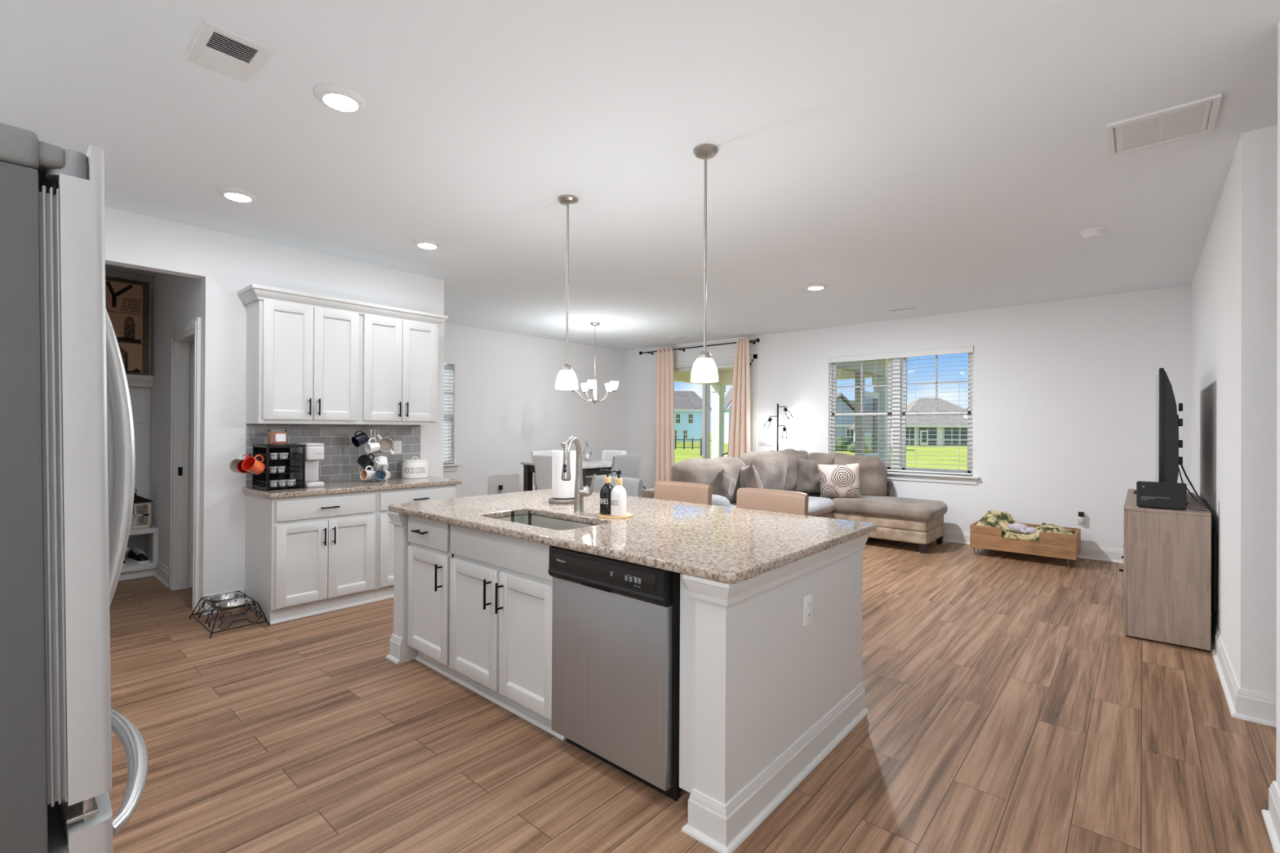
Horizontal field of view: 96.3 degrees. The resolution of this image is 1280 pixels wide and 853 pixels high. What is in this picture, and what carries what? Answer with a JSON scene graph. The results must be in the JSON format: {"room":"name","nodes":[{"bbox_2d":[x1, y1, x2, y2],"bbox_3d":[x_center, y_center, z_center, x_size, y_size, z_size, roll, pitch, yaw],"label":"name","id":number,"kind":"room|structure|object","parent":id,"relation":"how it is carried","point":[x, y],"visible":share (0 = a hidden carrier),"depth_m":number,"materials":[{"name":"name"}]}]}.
{"room":"kitchen","nodes":[
{"label":"kitchen","id":0,"kind":"room"},
{"bbox_2d":[150,271,201,608],"bbox_3d":[-3.866,-0.040,4.827,1.920,2.743,0.120,0,0,41],"label":"wall","id":1,"kind":"structure","parent":0,"point":[176,300],"depth_m":5.01,"materials":[{"name":"white paint"}]},
{"bbox_2d":[168,316,200,610],"bbox_3d":[-3.494,0.270,4.479,0.880,2.125,0.148,0,0,41],"label":"trim","id":2,"kind":"structure","parent":1,"relation":"attached to","point":[185,340],"depth_m":4.67,"materials":[{"name":"white"}]},
{"bbox_2d":[155,560,244,615],"bbox_3d":[-3.247,1.270,5.424,2.071,0.134,1.912,0,0,41],"label":"baseboard","id":3,"kind":"structure","parent":1,"relation":"attached to","point":[162,571],"depth_m":4.81,"materials":[{"name":"white"}]},
{"bbox_2d":[104,206,444,613],"bbox_3d":[-3.096,-0.038,4.159,0.120,2.743,3.570,0,0,41],"label":"wall","id":4,"kind":"structure","parent":0,"point":[226,264],"depth_m":4.18,"materials":[{"name":"white paint"}]},
{"bbox_2d":[245,299,360,424],"bbox_3d":[-2.558,-0.470,4.399,0.360,0.900,0.700,0,0,41],"label":"upper cabinet","id":5,"kind":"object","parent":4,"relation":"attached to","point":[304,362],"visible":1,"depth_m":4.25,"materials":[{"name":"white"}]},
{"bbox_2d":[236,283,448,326],"bbox_3d":[-2.335,-0.943,4.656,0.365,0.090,1.494,0,0,41],"label":"crown molding","id":6,"kind":"structure","parent":5,"relation":"attached to","point":[251,293],"depth_m":4.40,"materials":[{"name":"white"}]},
{"bbox_2d":[245,423,421,486],"bbox_3d":[-2.476,0.214,4.768,0.008,0.475,1.368,0,0,41],"label":"tile backsplash","id":7,"kind":"structure","parent":4,"relation":"attached to","point":[340,463],"depth_m":4.75,"materials":[{"name":"tile"}]},
{"bbox_2d":[360,314,438,425],"bbox_3d":[-2.105,-0.466,4.916,0.360,0.900,0.674,0,0,41],"label":"upper cabinet","id":8,"kind":"object","parent":4,"relation":"attached to","point":[399,369],"visible":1,"depth_m":4.79,"materials":[{"name":"white"}]},
{"bbox_2d":[105,270,625,558],"bbox_3d":[-3.029,-0.028,7.352,0.150,2.743,8.460,0,0,41],"label":"wall","id":9,"kind":"structure","parent":0,"point":[513,401],"depth_m":8.59,"materials":[{"name":"white paint"}]},
{"bbox_2d":[443,357,461,471],"bbox_3d":[-2.887,-0.163,7.457,0.205,1.535,1.145,0,0,41],"label":"window","id":10,"kind":"structure","parent":9,"relation":"in","point":[450,467],"depth_m":7.81,"materials":[{"name":"white"}]},
{"bbox_2d":[443,357,455,463],"bbox_3d":[-2.867,-0.216,7.440,0.067,1.420,1.005,0,0,41],"label":"window blind","id":11,"kind":"object","parent":10,"relation":"attached to","point":[447,423],"visible":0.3,"depth_m":7.75,"materials":[{"name":"white"}]},
{"bbox_2d":[0,0,1279,351],"bbox_3d":[-0.584,-1.522,3.537,9.050,0.250,11.030,0,0,41],"label":"ceiling","id":12,"kind":"structure","parent":0,"point":[932,157],"depth_m":2.77,"materials":[{"name":"white paint"}]},
{"bbox_2d":[185,20,270,83],"bbox_3d":[-1.557,-1.402,2.162,0.311,0.011,0.196,0,0,41],"label":"ceiling vent","id":13,"kind":"object","parent":12,"relation":"in","point":[215,48],"visible":1,"depth_m":2.15,"materials":[{"name":"white"}]},
{"bbox_2d":[217,187,257,202],"bbox_3d":[-2.437,-1.395,3.472,0.196,0.026,0.196,0,0,41],"label":"recessed light","id":14,"kind":"object","parent":12,"relation":"in","point":[235,194],"visible":1,"depth_m":3.44,"materials":[{"name":"white"}]},
{"bbox_2d":[314,84,366,112],"bbox_3d":[-1.279,-1.392,2.450,0.196,0.026,0.196,0,0,41],"label":"recessed light","id":15,"kind":"object","parent":12,"relation":"in","point":[339,98],"visible":1,"depth_m":2.42,"materials":[{"name":"white"}]},
{"bbox_2d":[413,239,440,248],"bbox_3d":[-1.629,-1.388,4.386,0.196,0.026,0.196,0,0,41],"label":"recessed light","id":16,"kind":"object","parent":12,"relation":"in","point":[423,243],"visible":1,"depth_m":4.34,"materials":[{"name":"white"}]},
{"bbox_2d":[557,194,577,385],"bbox_3d":[-0.445,-0.812,3.509,0.138,1.168,0.138,0,0,41],"label":"pendant lamp","id":17,"kind":"object","parent":12,"relation":"hanging from","point":[567,200],"visible":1,"depth_m":3.50,"materials":[{"name":"silver metal"}]},
{"bbox_2d":[571,322,616,404],"bbox_3d":[-0.590,-0.842,7.686,0.662,1.085,0.641,0,0,41],"label":"chandelier","id":18,"kind":"object","parent":12,"relation":"hanging from","point":[594,399],"visible":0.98,"depth_m":7.64,"materials":[{"name":"silver metal"}]},
{"bbox_2d":[693,143,718,377],"bbox_3d":[0.328,-0.810,2.882,0.138,1.168,0.138,0,0,41],"label":"pendant lamp","id":19,"kind":"object","parent":12,"relation":"hanging from","point":[704,151],"visible":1,"depth_m":2.88,"materials":[{"name":"silver metal"}]},
{"bbox_2d":[1080,226,1106,239],"bbox_3d":[3.179,-1.348,4.018,0.144,0.052,0.144,0,0,41],"label":"smoke detector","id":20,"kind":"object","parent":12,"relation":"attached to","point":[1091,233],"visible":1,"depth_m":3.98,"materials":[{"name":"white"}]},
{"bbox_2d":[1106,93,1222,156],"bbox_3d":[2.402,-1.376,2.646,0.373,0.014,0.380,0,0,41],"label":"ceiling vent","id":21,"kind":"object","parent":12,"relation":"in","point":[1187,120],"visible":1,"depth_m":2.62,"materials":[{"name":"white"}]},
{"bbox_2d":[108,537,1275,852],"bbox_3d":[-0.608,1.406,3.521,9.050,0.120,11.010,0,0,41],"label":"floor","id":22,"kind":"structure","parent":0,"point":[1011,707],"depth_m":2.43,"materials":[{"name":"brown wood"}]},
{"bbox_2d":[0,122,148,852],"bbox_3d":[-1.408,0.441,0.982,0.916,1.792,0.877,0,1,41],"label":"refrigerator","id":23,"kind":"object","parent":22,"relation":"on","point":[64,537],"visible":1,"depth_m":0.88,"materials":[{"name":"grey"}]},
{"bbox_2d":[106,373,159,581],"bbox_3d":[-4.860,0.425,4.802,0.458,1.800,1.218,0,0,41],"label":"bench","id":24,"kind":"object","parent":22,"relation":"on","point":[140,386],"visible":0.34,"depth_m":5.33,"materials":[{"name":"white"}]},
{"bbox_2d":[105,275,149,375],"bbox_3d":[-4.718,-0.906,5.152,0.037,0.863,0.455,0,0,41],"label":"picture","id":25,"kind":"object","parent":24,"relation":"on","point":[126,300],"visible":0.6,"depth_m":5.21,"materials":[{"name":"wood"}]},
{"bbox_2d":[125,548,149,564],"bbox_3d":[-4.501,1.154,5.142,0.280,0.115,0.099,0,0,27],"label":"sneaker","id":26,"kind":"object","parent":24,"relation":"on","point":[137,557],"visible":1,"depth_m":5.10,"materials":[{"name":"black fabric"}]},
{"bbox_2d":[120,557,157,573],"bbox_3d":[-4.864,1.233,4.800,0.458,0.045,1.218,0,0,41],"label":"shelf","id":27,"kind":"object","parent":24,"relation":"attached to","point":[131,567],"depth_m":5.04,"materials":[{"name":"white"}]},
{"bbox_2d":[125,373,154,386],"bbox_3d":[-4.963,-0.425,4.900,0.170,0.100,1.218,0,0,41],"label":"shelf","id":28,"kind":"object","parent":24,"relation":"attached to","point":[133,380],"depth_m":5.25,"materials":[{"name":"white"}]},
{"bbox_2d":[129,488,153,528],"bbox_3d":[-4.542,0.730,5.137,0.236,0.345,0.236,0,0,41],"label":"lantern","id":29,"kind":"object","parent":24,"relation":"on","point":[138,500],"visible":0.62,"depth_m":5.13,"materials":[{"name":"beige wood"}]},
{"bbox_2d":[188,591,270,638],"bbox_3d":[-2.811,1.259,3.915,0.568,0.156,0.332,0,0,41],"label":"pet feeder","id":30,"kind":"object","parent":22,"relation":"on","point":[244,595],"visible":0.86,"depth_m":3.81,"materials":[{"name":"black metal"}]},
{"bbox_2d":[206,591,242,608],"bbox_3d":[-2.879,1.210,3.971,0.200,0.072,0.200,0,0,41],"label":"pet bowl","id":31,"kind":"object","parent":30,"relation":"in","point":[218,597],"visible":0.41,"depth_m":4.01,"materials":[{"name":"silver metal"}]},
{"bbox_2d":[214,598,251,616],"bbox_3d":[-2.717,1.211,3.829,0.200,0.072,0.200,0,0,41],"label":"pet bowl","id":32,"kind":"object","parent":30,"relation":"in","point":[234,602],"visible":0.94,"depth_m":3.82,"materials":[{"name":"silver metal"}]},
{"bbox_2d":[244,490,376,624],"bbox_3d":[-2.455,0.912,4.302,0.660,0.852,0.703,0,0,41],"label":"base cabinet","id":33,"kind":"object","parent":22,"relation":"on","point":[310,555],"visible":1,"depth_m":4.07,"materials":[{"name":"white"}]},
{"bbox_2d":[241,475,462,498],"bbox_3d":[-2.235,0.470,4.571,0.630,0.035,1.447,0,0,41],"label":"countertop","id":34,"kind":"structure","parent":33,"relation":"on","point":[351,486],"depth_m":4.34,"materials":[{"name":"stone"}]},
{"bbox_2d":[248,444,305,491],"bbox_3d":[-2.646,0.290,4.157,0.330,0.318,0.284,0,0,41],"label":"rack","id":35,"kind":"object","parent":34,"relation":"on","point":[263,479],"visible":0.81,"depth_m":4.17,"materials":[{"name":"black metal"}]},
{"bbox_2d":[241,454,265,475],"bbox_3d":[-2.659,0.264,3.943,0.100,0.140,0.128,0,0,12],"label":"mug","id":36,"kind":"object","parent":35,"relation":"hanging from","point":[258,467],"visible":1,"depth_m":3.94,"materials":[{"name":"orange ceramic"}]},
{"bbox_2d":[267,429,287,444],"bbox_3d":[-2.660,0.077,4.201,0.122,0.108,0.121,0,0,41],"label":"candle","id":37,"kind":"object","parent":35,"relation":"on","point":[274,437],"visible":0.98,"depth_m":4.16,"materials":[{"name":"orange wax"}]},
{"bbox_2d":[293,442,324,487],"bbox_3d":[-2.513,0.288,4.343,0.295,0.325,0.124,0,0,41],"label":"coffee maker","id":38,"kind":"object","parent":34,"relation":"on","point":[314,452],"visible":0.78,"depth_m":4.29,"materials":[{"name":"white plastic"}]},
{"bbox_2d":[362,426,387,481],"bbox_3d":[-2.237,0.227,4.806,0.148,0.452,0.196,0,0,41],"label":"mug tree","id":39,"kind":"object","parent":34,"relation":"on","point":[375,452],"visible":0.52,"depth_m":4.81,"materials":[{"name":"silver metal"}]},
{"bbox_2d":[351,430,368,447],"bbox_3d":[-2.268,0.097,4.646,0.094,0.141,0.125,0,0,33],"label":"mug","id":40,"kind":"object","parent":39,"relation":"hanging from","point":[360,439],"visible":1,"depth_m":4.63,"materials":[{"name":"black ceramic"}]},
{"bbox_2d":[356,453,373,470],"bbox_3d":[-2.242,0.289,4.683,0.126,0.134,0.100,0,0,30],"label":"mug","id":41,"kind":"object","parent":39,"relation":"hanging from","point":[364,460],"visible":1,"depth_m":4.65,"materials":[{"name":"black ceramic"}]},
{"bbox_2d":[364,437,380,453],"bbox_3d":[-2.187,0.156,4.688,0.090,0.131,0.104,0,0,34],"label":"mug","id":42,"kind":"object","parent":39,"relation":"hanging from","point":[370,447],"visible":1,"depth_m":4.67,"materials":[{"name":"white ceramic"}]},
{"bbox_2d":[374,456,388,470],"bbox_3d":[-2.148,0.308,4.755,0.105,0.127,0.127,0,0,-28],"label":"mug","id":43,"kind":"object","parent":39,"relation":"hanging from","point":[380,460],"visible":0.84,"depth_m":4.73,"materials":[{"name":"white ceramic"}]},
{"bbox_2d":[377,434,394,454],"bbox_3d":[-2.133,0.151,4.802,0.139,0.172,0.080,0,0,-26],"label":"mug","id":44,"kind":"object","parent":39,"relation":"hanging from","point":[386,444],"visible":0.93,"depth_m":4.82,"materials":[{"name":"white ceramic"}]},
{"bbox_2d":[401,456,428,479],"bbox_3d":[-2.001,0.361,5.097,0.225,0.190,0.224,0,0,41],"label":"canister","id":45,"kind":"object","parent":34,"relation":"on","point":[411,468],"visible":1,"depth_m":5.01,"materials":[{"name":"white ceramic"}]},
{"bbox_2d":[385,510,417,664],"bbox_3d":[-1.015,0.918,3.732,0.143,0.852,1.222,0,0,41],"label":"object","id":46,"kind":"object","parent":22,"relation":"on","point":[400,652],"visible":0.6,"depth_m":3.27,"materials":[{"name":"white"}]},
{"bbox_2d":[374,484,455,601],"bbox_3d":[-2.001,0.916,4.819,0.660,0.852,0.671,0,0,41],"label":"base cabinet","id":47,"kind":"object","parent":22,"relation":"on","point":[384,529],"visible":0.31,"depth_m":4.45,"materials":[{"name":"white"}]},
{"bbox_2d":[407,515,459,682],"bbox_3d":[-0.978,0.917,3.324,0.447,0.852,0.640,0,0,41],"label":"base cabinet","id":48,"kind":"object","parent":22,"relation":"on","point":[429,554],"visible":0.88,"depth_m":3.11,"materials":[{"name":"white"}]},
{"bbox_2d":[448,524,566,740],"bbox_3d":[-0.493,0.918,2.899,0.842,0.852,0.640,0,0,41],"label":"base cabinet","id":49,"kind":"object","parent":22,"relation":"on","point":[501,586],"visible":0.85,"depth_m":2.65,"materials":[{"name":"white"}]},
{"bbox_2d":[387,488,876,583],"bbox_3d":[-0.162,0.477,3.041,2.348,0.035,1.305,0,0,41],"label":"countertop","id":50,"kind":"structure","parent":49,"relation":"on","point":[720,544],"depth_m":2.54,"materials":[{"name":"stone"}]},
{"bbox_2d":[495,514,595,529],"bbox_3d":[-0.485,0.582,2.863,0.718,0.177,0.377,0,0,41],"label":"sink","id":51,"kind":"object","parent":50,"relation":"in","point":[537,521],"visible":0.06,"depth_m":3.08,"materials":[{"name":"silver metal"}]},
{"bbox_2d":[548,442,576,504],"bbox_3d":[-0.460,0.279,3.480,0.188,0.360,0.188,0,0,41],"label":"paper towel holder","id":52,"kind":"object","parent":50,"relation":"on","point":[562,491],"visible":0.75,"depth_m":3.42,"materials":[{"name":"paper"}]},
{"bbox_2d":[561,436,595,512],"bbox_3d":[-0.349,0.255,2.991,0.126,0.407,0.231,0,0,37],"label":"faucet","id":53,"kind":"object","parent":50,"relation":"on","point":[580,492],"visible":1,"depth_m":3.05,"materials":[{"name":"silver metal"}]},
{"bbox_2d":[597,512,632,519],"bbox_3d":[-0.128,0.454,2.935,0.180,0.011,0.180,0,0,41],"label":"soap tray","id":54,"kind":"object","parent":50,"relation":"on","point":[628,514],"visible":0.63,"depth_m":2.87,"materials":[{"name":"brown wood"}]},
{"bbox_2d":[598,469,613,514],"bbox_3d":[-0.168,0.335,2.961,0.081,0.229,0.080,0,0,-19],"label":"soap bottle","id":55,"kind":"object","parent":54,"relation":"on","point":[606,490],"visible":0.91,"depth_m":2.93,"materials":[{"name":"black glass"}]},
{"bbox_2d":[609,470,626,516],"bbox_3d":[-0.108,0.336,2.896,0.081,0.229,0.080,0,0,-19],"label":"soap bottle","id":56,"kind":"object","parent":54,"relation":"on","point":[618,494],"visible":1,"depth_m":2.87,"materials":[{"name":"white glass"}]},
{"bbox_2d":[533,454,589,489],"bbox_3d":[-0.900,0.840,6.651,0.452,1.028,0.514,0,0,41],"label":"dining chair","id":57,"kind":"object","parent":22,"relation":"on","point":[543,464],"visible":0.21,"depth_m":6.53,"materials":[{"name":"white fabric"}]},
{"bbox_2d":[520,459,612,491],"bbox_3d":[-0.784,0.906,7.284,1.120,0.900,0.970,0,0,41],"label":"dining table","id":58,"kind":"object","parent":22,"relation":"on","point":[589,468],"visible":0.13,"depth_m":7.16,"materials":[{"name":"wood"}]},
{"bbox_2d":[586,449,626,485],"bbox_3d":[-0.510,0.846,7.793,0.452,1.028,0.514,0,0,41],"label":"dining chair","id":59,"kind":"object","parent":22,"relation":"on","point":[607,455],"visible":0.15,"depth_m":7.96,"materials":[{"name":"white fabric"}]},
{"bbox_2d":[547,545,679,801],"bbox_3d":[0.049,0.921,2.408,0.612,0.849,0.614,0,0,41],"label":"dishwasher","id":60,"kind":"object","parent":22,"relation":"on","point":[615,624],"visible":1,"depth_m":2.14,"materials":[{"name":"grey"}]},
{"bbox_2d":[671,571,679,779],"bbox_3d":[0.067,0.872,2.428,0.604,0.748,0.560,0,0,41],"label":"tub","id":61,"kind":"object","parent":60,"relation":"in","point":[675,577],"depth_m":2.04,"materials":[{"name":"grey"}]},
{"bbox_2d":[587,454,640,492],"bbox_3d":[-0.329,0.844,6.865,0.514,1.028,0.452,0,0,41],"label":"dining chair","id":62,"kind":"object","parent":22,"relation":"on","point":[628,465],"visible":0.2,"depth_m":6.71,"materials":[{"name":"grey"}]},
{"bbox_2d":[593,475,643,497],"bbox_3d":[-0.297,0.866,4.184,0.456,0.968,0.510,0,0,41],"label":"bar stool","id":63,"kind":"object","parent":22,"relation":"on","point":[633,486],"visible":0.07,"depth_m":4.25,"materials":[{"name":"fabric"}]},
{"bbox_2d":[653,480,712,505],"bbox_3d":[0.162,0.867,3.782,0.456,0.968,0.510,0,0,41],"label":"bar stool","id":64,"kind":"object","parent":22,"relation":"on","point":[690,492],"visible":0.12,"depth_m":3.92,"materials":[{"name":"brown leather"}]},
{"bbox_2d":[736,488,808,515],"bbox_3d":[0.669,0.868,3.337,0.456,0.968,0.510,0,0,41],"label":"bar stool","id":65,"kind":"object","parent":22,"relation":"on","point":[756,499],"visible":0.07,"depth_m":3.47,"materials":[{"name":"brown leather"}]},
{"bbox_2d":[679,533,869,852],"bbox_3d":[0.586,0.923,2.327,0.245,0.852,1.222,0,0,41],"label":"island end panel","id":66,"kind":"object","parent":22,"relation":"on","point":[775,695],"depth_m":2.00,"materials":[{"name":"white"}]},
{"bbox_2d":[803,592,813,626],"bbox_3d":[0.669,0.727,2.274,0.010,0.118,0.072,0,0,41],"label":"wall outlet","id":67,"kind":"object","parent":66,"relation":"attached to","point":[807,599],"visible":1,"depth_m":2.26,"materials":[{"name":"white"}]},
{"bbox_2d":[763,403,792,450],"bbox_3d":[1.958,0.525,8.146,0.240,1.700,0.413,0,0,-23],"label":"floor lamp","id":68,"kind":"object","parent":22,"relation":"on","point":[785,410],"visible":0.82,"depth_m":8.14,"materials":[{"name":"black metal"}]},
{"bbox_2d":[641,448,947,553],"bbox_3d":[1.830,0.824,6.220,2.076,1.087,3.257,0,0,41],"label":"sectional sofa","id":69,"kind":"object","parent":22,"relation":"on","point":[920,522],"visible":0.51,"depth_m":6.49,"materials":[{"name":"beige fabric"}]},
{"bbox_2d":[671,456,746,502],"bbox_3d":[0.725,0.591,5.986,0.370,0.546,1.148,0,0,41],"label":"cushion","id":70,"kind":"object","parent":69,"relation":"on","point":[700,470],"depth_m":5.72,"materials":[{"name":"fabric"}]},
{"bbox_2d":[709,468,736,498],"bbox_3d":[0.752,0.660,5.560,0.258,0.525,0.567,0,0,27],"label":"throw pillow","id":71,"kind":"object","parent":69,"relation":"on","point":[722,485],"visible":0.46,"depth_m":5.41,"materials":[{"name":"beige fabric"}]},
{"bbox_2d":[739,462,763,488],"bbox_3d":[1.173,0.619,6.042,0.219,0.489,0.495,0,0,-16],"label":"throw pillow","id":72,"kind":"object","parent":69,"relation":"on","point":[749,477],"visible":0.56,"depth_m":5.88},
{"bbox_2d":[737,450,786,490],"bbox_3d":[1.423,0.583,6.731,0.360,0.596,0.946,0,0,41],"label":"cushion","id":73,"kind":"object","parent":69,"relation":"on","point":[771,467],"depth_m":6.57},
{"bbox_2d":[781,448,811,491],"bbox_3d":[1.909,0.584,7.345,0.701,0.598,0.329,0,0,-35],"label":"cushion","id":74,"kind":"object","parent":69,"relation":"on","point":[791,479],"depth_m":7.19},
{"bbox_2d":[795,457,835,493],"bbox_3d":[2.191,0.618,7.168,0.466,0.455,0.203,0,0,-2],"label":"throw pillow","id":75,"kind":"object","parent":69,"relation":"on","point":[808,475],"visible":0.7,"depth_m":7.11,"materials":[{"name":"beige fabric"}]},
{"bbox_2d":[808,496,834,516],"bbox_3d":[1.706,0.929,6.649,0.789,0.213,1.023,0,0,41],"label":"seat cushion","id":76,"kind":"object","parent":69,"relation":"on","point":[817,506],"depth_m":6.52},
{"bbox_2d":[817,462,862,497],"bbox_3d":[2.397,0.658,6.883,0.499,0.458,0.197,0,0,25],"label":"throw pillow","id":77,"kind":"object","parent":69,"relation":"on","point":[837,481],"visible":0.99,"depth_m":6.82,"materials":[{"name":"fabric"}]},
{"bbox_2d":[810,453,886,496],"bbox_3d":[2.617,0.631,7.349,1.048,0.565,0.344,0,0,41],"label":"cushion","id":78,"kind":"object","parent":69,"relation":"on","point":[872,469],"depth_m":7.05,"materials":[{"name":"fabric"}]},
{"bbox_2d":[831,494,947,521],"bbox_3d":[2.922,0.952,6.779,1.168,0.204,0.776,0,0,41],"label":"cushion","id":79,"kind":"object","parent":69,"relation":"on","point":[873,508],"depth_m":6.51,"materials":[{"name":"fabric"}]},
{"bbox_2d":[969,520,1080,567],"bbox_3d":[4.060,1.218,6.050,0.908,0.320,0.535,0,0,41],"label":"dog bed","id":80,"kind":"object","parent":22,"relation":"on","point":[1067,547],"visible":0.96,"depth_m":5.82,"materials":[{"name":"brown wood"}]},
{"bbox_2d":[976,510,1075,541],"bbox_3d":[4.060,1.096,6.050,0.856,0.363,0.483,0,0,41],"label":"knit blanket","id":81,"kind":"object","parent":80,"relation":"on","point":[993,518],"visible":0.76,"depth_m":6.01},
{"bbox_2d":[1008,522,1036,533],"bbox_3d":[3.980,1.059,5.955,0.137,0.098,0.259,0,0,-27],"label":"plush toy","id":82,"kind":"object","parent":81,"relation":"on","point":[1017,527],"visible":1,"depth_m":5.94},
{"bbox_2d":[1119,488,1211,650],"bbox_3d":[3.804,0.944,4.188,0.427,0.833,1.559,0,0,41],"label":"tv console","id":83,"kind":"object","parent":22,"relation":"on","point":[1166,557],"visible":0.97,"depth_m":3.59,"materials":[{"name":"beige wood"}]},
{"bbox_2d":[1136,480,1186,510],"bbox_3d":[3.317,0.437,3.646,0.236,0.167,0.073,0,0,40],"label":"box","id":84,"kind":"object","parent":83,"relation":"on","point":[1171,495],"visible":1,"depth_m":3.62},
{"bbox_2d":[1155,368,1188,504],"bbox_3d":[3.865,0.074,4.211,0.212,0.911,1.230,0,0,41],"label":"television","id":85,"kind":"object","parent":83,"relation":"on","point":[1168,422],"visible":0.87,"depth_m":3.77,"materials":[{"name":"black"}]},
{"bbox_2d":[1178,465,1217,642],"bbox_3d":[3.538,0.764,3.633,0.137,1.112,0.334,0,0,32],"label":"cable","id":86,"kind":"object","parent":85,"relation":"hanging from","point":[1215,558],"visible":0.92,"depth_m":3.50,"materials":[{"name":"black plastic"}]},
{"bbox_2d":[624,284,1191,549],"bbox_3d":[2.597,0.006,7.951,7.520,2.743,0.140,0,0,41],"label":"wall","id":87,"kind":"structure","parent":0,"point":[1064,391],"depth_m":6.33,"materials":[{"name":"white paint"}]},
{"bbox_2d":[639,337,759,355],"bbox_3d":[0.906,-1.276,9.249,2.344,0.068,0.154,0,0,41],"label":"curtain rod","id":88,"kind":"object","parent":87,"relation":"attached to","point":[757,340],"visible":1,"depth_m":9.18,"materials":[{"name":"black metal"}]},
{"bbox_2d":[654,346,674,483],"bbox_3d":[0.423,0.015,9.611,0.448,2.670,0.125,0,0,41],"label":"curtain","id":89,"kind":"object","parent":88,"relation":"hanging from","point":[664,411],"visible":0.78,"depth_m":9.60,"materials":[{"name":"beige fabric"}]},
{"bbox_2d":[727,337,751,458],"bbox_3d":[1.477,0.018,8.679,0.490,2.671,0.125,0,0,41],"label":"curtain","id":90,"kind":"object","parent":88,"relation":"hanging from","point":[739,439],"visible":0.56,"depth_m":8.61,"materials":[{"name":"beige fabric"}]},
{"bbox_2d":[674,359,752,457],"bbox_3d":[1.061,0.173,9.280,1.840,2.400,0.125,0,0,41],"label":"door","id":91,"kind":"structure","parent":87,"relation":"in","point":[705,380],"depth_m":9.25,"materials":[{"name":"white"}]},
{"bbox_2d":[673,354,757,452],"bbox_3d":[1.018,0.143,9.230,1.960,2.460,0.018,0,0,41],"label":"trim","id":92,"kind":"structure","parent":87,"relation":"attached to","point":[754,357],"depth_m":8.62,"materials":[{"name":"white"}]},
{"bbox_2d":[827,345,979,484],"bbox_3d":[3.270,-0.135,7.319,1.895,1.630,0.205,0,0,41],"label":"window","id":93,"kind":"structure","parent":87,"relation":"in","point":[899,412],"depth_m":7.30,"materials":[{"name":"white"}]},
{"bbox_2d":[827,346,973,475],"bbox_3d":[3.253,-0.189,7.300,1.755,1.516,0.067,0,0,41],"label":"window blind","id":94,"kind":"object","parent":93,"relation":"attached to","point":[965,349],"visible":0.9,"depth_m":7.16,"materials":[{"name":"white"}]},
{"bbox_2d":[934,529,1123,563],"bbox_3d":[2.487,1.310,7.923,7.399,0.134,0.031,0,0,41],"label":"baseboard","id":95,"kind":"structure","parent":87,"relation":"attached to","point":[1108,554],"depth_m":5.98,"materials":[{"name":"white"}]},
{"bbox_2d":[1190,20,1279,791],"bbox_3d":[2.422,-0.013,2.146,0.115,2.743,8.820,0,0,41],"label":"wall","id":96,"kind":"structure","parent":0,"point":[1235,448],"depth_m":2.68,"materials":[{"name":"white paint"}]},
{"bbox_2d":[1210,613,1279,852],"bbox_3d":[2.403,1.292,2.152,0.146,0.134,8.820,0,0,41],"label":"baseboard","id":97,"kind":"structure","parent":96,"relation":"attached to","point":[1252,706],"depth_m":2.65,"materials":[{"name":"white"}]},
{"label":"outside","id":98,"kind":"structure","parent":0,"visible":0},
{"bbox_2d":[443,432,967,470],"bbox_3d":[50.671,2.576,133.621,420.000,0.740,252.230,0,0,41],"label":"lawn","id":99,"kind":"structure","parent":98,"point":[681,455],"depth_m":48.25,"materials":[{"name":"green plant"}]},
{"bbox_2d":[674,391,711,441],"bbox_3d":[7.322,-1.942,104.487,10.820,9.100,10.040,0,0,0],"label":"house","id":100,"kind":"structure","parent":99,"relation":"on","point":[687,404],"depth_m":100.00,"materials":[{"name":"blue"}]},
{"bbox_2d":[724,387,732,443],"bbox_3d":[15.519,-1.982,92.987,4.745,9.200,11.040,0,0,0],"label":"house","id":101,"kind":"structure","parent":99,"relation":"on","point":[727,399],"depth_m":90.63,"materials":[{"name":"white"}]},
{"bbox_2d":[835,435,853,451],"bbox_3d":[20.880,1.826,60.020,2.822,1.639,2.319,0,0,41],"label":"shrub","id":102,"kind":"object","parent":99,"relation":"on","point":[842,441],"visible":0.48,"depth_m":59.15,"materials":[{"name":"green plant"}]},
{"bbox_2d":[835,392,854,441],"bbox_3d":[25.145,-0.777,76.983,7.914,6.800,11.040,0,0,0],"label":"house","id":103,"kind":"structure","parent":99,"relation":"on","point":[843,427],"depth_m":72.01,"materials":[{"name":"blue"}]},
{"bbox_2d":[891,398,968,446],"bbox_3d":[43.215,-0.748,85.484,15.141,7.000,12.040,0,0,0],"label":"house","id":104,"kind":"structure","parent":99,"relation":"on","point":[923,422],"depth_m":80.00,"materials":[{"name":"white"}]},
{"bbox_3d":[2.168,1.558,10.402,3.850,0.150,2.980,0,0,41],"label":"patio slab","id":105,"kind":"object","parent":99,"relation":"on","visible":0},
{"bbox_2d":[674,357,909,466],"bbox_3d":[2.227,0.009,10.464,4.150,2.950,3.130,0,0,41],"label":"patio cover","id":106,"kind":"object","parent":105,"relation":"on","point":[720,378],"visible":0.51,"depth_m":10.36,"materials":[{"name":"beige"}]},
{"bbox_2d":[864,391,879,457],"bbox_3d":[3.927,0.441,9.814,0.065,2.060,0.820,0,0,41],"label":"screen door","id":107,"kind":"structure","parent":106,"relation":"attached to","point":[871,405],"depth_m":9.86,"materials":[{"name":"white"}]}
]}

